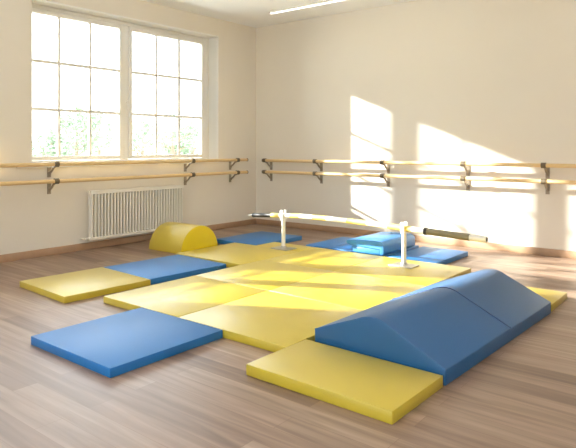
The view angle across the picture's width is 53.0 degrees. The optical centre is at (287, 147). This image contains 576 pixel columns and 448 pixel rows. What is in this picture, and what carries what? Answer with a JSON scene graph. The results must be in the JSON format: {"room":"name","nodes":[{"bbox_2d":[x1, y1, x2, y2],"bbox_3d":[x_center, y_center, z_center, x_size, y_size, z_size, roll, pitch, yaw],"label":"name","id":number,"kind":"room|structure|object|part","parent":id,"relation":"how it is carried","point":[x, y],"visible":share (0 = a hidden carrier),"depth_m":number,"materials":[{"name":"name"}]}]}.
{"room":"dance studio","nodes":[
{"label":"dance studio","id":0,"kind":"room"},
{"bbox_2d":[0,0,255,254],"bbox_3d":[-4.063,-0.362,5.414,0.350,3.225,10.850,0,0,39],"label":"wall","id":1,"kind":"structure","parent":0,"point":[31,218],"depth_m":7.28,"materials":[{"name":"paint"}]},
{"bbox_2d":[16,3,219,167],"bbox_3d":[-2.139,-0.737,7.732,0.315,1.926,3.145,0,0,39],"label":"window","id":2,"kind":"structure","parent":1,"relation":"in","point":[124,71],"depth_m":7.79,"materials":[{"name":"white paint"}]},
{"bbox_3d":[-2.697,-0.745,7.196,0.077,1.790,1.460,0,0,39],"label":"sash","id":3,"kind":"part","parent":2,"relation":"part of","materials":[{"name":"white paint"}]},
{"bbox_3d":[-2.107,0.212,7.707,0.235,0.028,3.145,0,0,39],"label":"sill","id":4,"kind":"part","parent":2,"relation":"part of","materials":[{"name":"white paint"}]},
{"bbox_3d":[-2.159,-0.577,7.758,0.056,0.145,0.030,0,0,39],"label":"handle","id":5,"kind":"part","parent":2,"relation":"part of","materials":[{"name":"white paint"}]},
{"bbox_3d":[-1.748,-0.745,8.376,0.077,1.790,1.370,0,0,39],"label":"sash","id":6,"kind":"part","parent":2,"relation":"part of","materials":[{"name":"white paint"}]},
{"bbox_2d":[0,158,247,193],"bbox_3d":[-2.581,0.347,6.820,0.196,0.382,6.016,0,0,39],"label":"ballet barre","id":7,"kind":"object","parent":1,"relation":"attached to","point":[54,164],"depth_m":7.18,"materials":[{"name":"brown wood"}]},
{"bbox_3d":[-2.530,0.383,6.779,0.046,0.046,6.000,0,0,39],"label":"rail","id":8,"kind":"part","parent":7,"relation":"part of","materials":[{"name":"brown wood"}]},
{"bbox_3d":[-2.530,0.188,6.779,0.046,0.046,6.000,0,0,39],"label":"rail","id":9,"kind":"part","parent":7,"relation":"part of","materials":[{"name":"brown wood"}]},
{"bbox_2d":[32,0,218,158],"bbox_3d":[-2.067,-0.756,7.772,0.203,1.911,2.948,0,0,39],"label":"trim","id":10,"kind":"structure","parent":1,"relation":"attached to","point":[213,39],"depth_m":8.86,"materials":[{"name":"white paint"}]},
{"bbox_2d":[0,219,255,262],"bbox_3d":[-3.811,1.208,5.435,0.016,0.085,10.500,0,0,39],"label":"baseboard","id":11,"kind":"structure","parent":1,"relation":"attached to","point":[124,240],"depth_m":7.12,"materials":[{"name":"brown wood"}]},
{"bbox_2d":[81,185,183,240],"bbox_3d":[-1.997,0.825,7.602,0.128,0.600,1.539,0,0,39],"label":"radiator","id":12,"kind":"object","parent":1,"relation":"attached to","point":[125,211],"visible":0.91,"depth_m":7.50,"materials":[{"name":"white metal"}]},
{"bbox_2d":[142,0,413,27],"bbox_3d":[-0.116,-2.100,2.464,10.200,0.250,11.200,0,0,39],"label":"ceiling","id":13,"kind":"structure","parent":0,"point":[252,13],"depth_m":8.20,"materials":[{"name":"paint"}]},
{"bbox_2d":[269,0,343,13],"bbox_3d":[0.709,-1.958,7.614,2.470,0.034,0.052,0,0,39],"label":"recessed light","id":14,"kind":"object","parent":13,"relation":"in","point":[326,1],"visible":1,"depth_m":7.99,"materials":[{"name":"white plastic"}]},
{"bbox_2d":[0,224,575,447],"bbox_3d":[-0.116,1.350,2.464,10.200,0.200,11.200,0,0,39],"label":"floor","id":15,"kind":"structure","parent":0,"point":[523,394],"depth_m":2.95,"materials":[{"name":"laminate"}]},
{"bbox_2d":[20,267,150,302],"bbox_3d":[-1.829,1.222,5.217,0.830,0.054,0.820,0,0,42],"label":"mat","id":16,"kind":"object","parent":15,"relation":"on","point":[95,282],"visible":1,"depth_m":5.09,"materials":[{"name":"yellow plastic"}]},
{"bbox_2d":[31,307,222,377],"bbox_3d":[-1.030,1.222,3.733,0.860,0.054,0.855,0,0,39],"label":"mat","id":17,"kind":"object","parent":15,"relation":"on","point":[114,345],"visible":1,"depth_m":3.60,"materials":[{"name":"blue leather"}]},
{"bbox_2d":[104,254,225,284],"bbox_3d":[-1.243,1.222,5.873,0.800,0.054,0.930,0,0,42],"label":"mat","id":18,"kind":"object","parent":15,"relation":"on","point":[168,268],"visible":0.76,"depth_m":5.77,"materials":[{"name":"blue plastic"}]},
{"bbox_2d":[149,222,217,253],"bbox_3d":[-1.296,1.095,7.179,0.591,0.308,0.609,0,0,39],"label":"cylinder","id":19,"kind":"object","parent":15,"relation":"on","point":[171,237],"visible":0.95,"depth_m":6.99,"materials":[{"name":"yellow plastic"}]},
{"bbox_3d":[-1.068,1.094,6.996,0.005,0.299,0.589,0,0,39],"label":"panel","id":20,"kind":"part","parent":19,"relation":"part of","materials":[{"name":"yellow leather"}]},
{"bbox_2d":[104,276,266,316],"bbox_3d":[-0.830,1.222,4.751,0.904,0.054,0.974,0,0,39],"label":"mat","id":21,"kind":"object","parent":15,"relation":"on","point":[183,296],"visible":0.73,"depth_m":4.68,"materials":[{"name":"yellow plastic"}]},
{"bbox_2d":[176,242,297,266],"bbox_3d":[-0.576,1.222,6.613,1.022,0.054,0.960,0,0,39],"label":"mat","id":22,"kind":"object","parent":15,"relation":"on","point":[231,254],"visible":0.62,"depth_m":6.54,"materials":[{"name":"yellow plastic"}]},
{"bbox_2d":[217,231,301,244],"bbox_3d":[-0.385,1.222,7.711,0.735,0.054,0.920,0,0,39],"label":"mat","id":23,"kind":"object","parent":15,"relation":"on","point":[261,237],"visible":0.62,"depth_m":7.62,"materials":[{"name":"blue leather"}]},
{"bbox_2d":[195,260,332,290],"bbox_3d":[-0.216,1.222,5.515,0.904,0.054,0.974,0,0,39],"label":"mat","id":24,"kind":"object","parent":15,"relation":"on","point":[267,275],"visible":0.62,"depth_m":5.45,"materials":[{"name":"yellow plastic"}]},
{"bbox_2d":[178,291,362,351],"bbox_3d":[-0.089,1.222,4.156,0.984,0.054,0.974,0,0,39],"label":"mat","id":25,"kind":"object","parent":15,"relation":"on","point":[271,321],"visible":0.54,"depth_m":4.07,"materials":[{"name":"yellow leather"}]},
{"bbox_2d":[257,242,315,251],"bbox_3d":[-0.024,1.222,7.013,0.662,0.054,0.344,0,0,39],"label":"mat","id":26,"kind":"object","parent":15,"relation":"on","point":[272,244],"visible":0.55,"depth_m":7.00,"materials":[{"name":"yellow leather"}]},
{"bbox_2d":[270,210,296,250],"bbox_3d":[-0.054,0.966,6.841,0.250,0.456,0.190,0,0,39],"label":"pole stand","id":27,"kind":"object","parent":26,"relation":"on","point":[283,247],"visible":0.98,"depth_m":6.82,"materials":[{"name":"silver metal"}]},
{"bbox_3d":[-0.054,1.004,6.841,0.048,0.323,0.048,0,0,39],"label":"post","id":28,"kind":"part","parent":27,"relation":"part of","materials":[{"name":"white plastic"}]},
{"bbox_3d":[-0.054,1.189,6.841,0.250,0.012,0.190,0,0,39],"label":"plate","id":29,"kind":"part","parent":27,"relation":"part of","materials":[{"name":"silver metal"}]},
{"bbox_2d":[248,213,487,242],"bbox_3d":[0.674,0.818,6.256,2.980,0.113,0.074,0,0,39],"label":"pole","id":30,"kind":"object","parent":27,"relation":"on","point":[425,231],"visible":0.99,"depth_m":5.98,"materials":[{"name":"white plastic"}]},
{"bbox_2d":[264,248,382,270],"bbox_3d":[0.395,1.222,6.275,0.904,0.054,0.964,0,0,39],"label":"mat","id":31,"kind":"object","parent":15,"relation":"on","point":[320,258],"visible":0.62,"depth_m":6.24,"materials":[{"name":"yellow plastic"}]},
{"bbox_2d":[246,339,442,424],"bbox_3d":[0.290,1.219,3.098,0.907,0.062,0.536,0,0,39],"label":"mat","id":32,"kind":"object","parent":15,"relation":"on","point":[379,389],"visible":1,"depth_m":2.99,"materials":[{"name":"yellow leather"}]},
{"bbox_2d":[269,271,425,309],"bbox_3d":[0.525,1.222,4.920,0.984,0.054,0.974,0,0,39],"label":"mat","id":33,"kind":"object","parent":15,"relation":"on","point":[338,288],"visible":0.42,"depth_m":4.87,"materials":[{"name":"yellow plastic"}]},
{"bbox_2d":[306,237,418,256],"bbox_3d":[0.910,1.222,7.104,1.115,0.054,0.823,0,0,39],"label":"mat","id":34,"kind":"object","parent":15,"relation":"on","point":[340,243],"visible":0.39,"depth_m":7.07,"materials":[{"name":"blue plastic"}]},
{"bbox_3d":[0.602,1.222,7.354,0.320,0.054,0.820,0,0,39],"label":"mat panel","id":35,"kind":"part","parent":34,"relation":"part of","materials":[{"name":"blue leather"}]},
{"bbox_3d":[1.039,1.222,7.002,0.788,0.054,0.820,0,0,39],"label":"mat panel","id":36,"kind":"part","parent":34,"relation":"part of","materials":[{"name":"blue plastic"}]},
{"bbox_2d":[346,232,414,254],"bbox_3d":[1.108,1.119,6.851,0.491,0.152,0.774,0,0,39],"label":"mat","id":37,"kind":"object","parent":34,"relation":"on","point":[381,243],"visible":0.99,"depth_m":6.61,"materials":[{"name":"blue leather"}]},
{"bbox_2d":[336,257,470,285],"bbox_3d":[1.135,1.222,5.680,0.984,0.054,0.964,0,0,39],"label":"mat","id":38,"kind":"object","parent":15,"relation":"on","point":[426,274],"visible":0.56,"depth_m":5.58,"materials":[{"name":"yellow plastic"}]},
{"bbox_2d":[389,222,419,268],"bbox_3d":[1.175,0.974,5.853,0.250,0.442,0.190,0,0,39],"label":"pole stand","id":39,"kind":"object","parent":38,"relation":"on","point":[403,264],"visible":0.98,"depth_m":5.83,"materials":[{"name":"silver metal"}]},
{"bbox_3d":[1.175,1.011,5.853,0.048,0.308,0.048,0,0,39],"label":"post","id":40,"kind":"part","parent":39,"relation":"part of","materials":[{"name":"white plastic"}]},
{"bbox_3d":[1.175,1.189,5.853,0.250,0.012,0.190,0,0,39],"label":"plate","id":41,"kind":"part","parent":39,"relation":"part of","materials":[{"name":"silver metal"}]},
{"bbox_2d":[389,246,467,264],"bbox_3d":[1.588,1.222,6.506,0.560,0.054,0.866,0,0,39],"label":"mat","id":42,"kind":"object","parent":15,"relation":"on","point":[424,254],"visible":0.71,"depth_m":6.47,"materials":[{"name":"blue plastic"}]},
{"bbox_2d":[315,269,550,385],"bbox_3d":[1.076,1.111,3.982,0.878,0.278,1.770,0,0,41],"label":"wedge","id":43,"kind":"object","parent":15,"relation":"on","point":[447,327],"visible":0.98,"depth_m":3.52,"materials":[{"name":"blue leather"}]},
{"bbox_2d":[525,286,566,310],"bbox_3d":[1.802,1.222,4.881,0.920,0.054,0.480,0,0,39],"label":"mat","id":44,"kind":"object","parent":15,"relation":"on","point":[556,298],"visible":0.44,"depth_m":4.68,"materials":[{"name":"yellow leather"}]},
{"bbox_2d":[256,0,575,250],"bbox_3d":[3.284,-0.362,6.692,10.200,3.225,0.350,0,0,39],"label":"wall","id":45,"kind":"structure","parent":0,"point":[490,81],"depth_m":7.64,"materials":[{"name":"paint"}]},
{"bbox_2d":[256,219,575,258],"bbox_3d":[3.175,1.208,6.544,9.484,0.085,0.016,0,0,39],"label":"baseboard","id":46,"kind":"structure","parent":45,"relation":"attached to","point":[428,239],"depth_m":7.40,"materials":[{"name":"brown wood"}]},
{"bbox_2d":[262,158,575,193],"bbox_3d":[2.333,0.353,7.105,6.916,0.368,0.196,0,0,39],"label":"ballet barre","id":47,"kind":"object","parent":45,"relation":"attached to","point":[466,165],"depth_m":7.38,"materials":[{"name":"brown wood"}]},
{"bbox_3d":[2.292,0.382,7.054,6.900,0.046,0.046,0,0,39],"label":"rail","id":48,"kind":"part","parent":47,"relation":"part of","materials":[{"name":"brown wood"}]},
{"bbox_3d":[2.292,0.200,7.054,6.900,0.046,0.046,0,0,39],"label":"rail","id":49,"kind":"part","parent":47,"relation":"part of","materials":[{"name":"brown wood"}]},
{"label":"outside","id":50,"kind":"structure","parent":0,"visible":0},
{"bbox_3d":[-35.738,1.650,37.842,89.640,0.100,120.000,0,0,39],"label":"trim","id":51,"kind":"structure","parent":50,"visible":0},
{"bbox_2d":[32,129,75,160],"bbox_3d":[-8.899,0.435,22.121,2.036,2.346,1.914,0,0,23],"label":"tree","id":52,"kind":"object","parent":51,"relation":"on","point":[50,147],"visible":0.56,"depth_m":21.78,"materials":[{"name":"green plant"}]},
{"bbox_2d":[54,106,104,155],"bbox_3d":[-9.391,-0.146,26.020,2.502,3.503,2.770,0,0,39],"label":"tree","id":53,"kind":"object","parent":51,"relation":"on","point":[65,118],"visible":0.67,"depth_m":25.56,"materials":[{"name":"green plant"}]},
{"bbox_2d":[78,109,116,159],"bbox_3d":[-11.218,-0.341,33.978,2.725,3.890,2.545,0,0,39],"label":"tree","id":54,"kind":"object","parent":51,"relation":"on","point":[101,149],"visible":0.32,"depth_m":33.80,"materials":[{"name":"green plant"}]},
{"bbox_2d":[111,119,169,158],"bbox_3d":[-7.905,0.008,32.060,2.638,3.196,3.202,0,0,39],"label":"tree","id":55,"kind":"object","parent":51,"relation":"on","point":[141,132],"visible":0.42,"depth_m":31.53,"materials":[{"name":"green plant"}]},
{"bbox_2d":[141,111,197,154],"bbox_3d":[-5.568,-0.062,26.948,2.975,3.336,2.860,0,0,39],"label":"tree","id":56,"kind":"object","parent":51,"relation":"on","point":[171,146],"visible":0.77,"depth_m":26.79,"materials":[{"name":"green plant"}]},
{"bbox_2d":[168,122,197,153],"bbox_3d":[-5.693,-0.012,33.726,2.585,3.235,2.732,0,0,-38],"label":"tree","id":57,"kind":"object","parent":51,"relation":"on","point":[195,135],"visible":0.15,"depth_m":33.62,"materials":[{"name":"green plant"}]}
]}

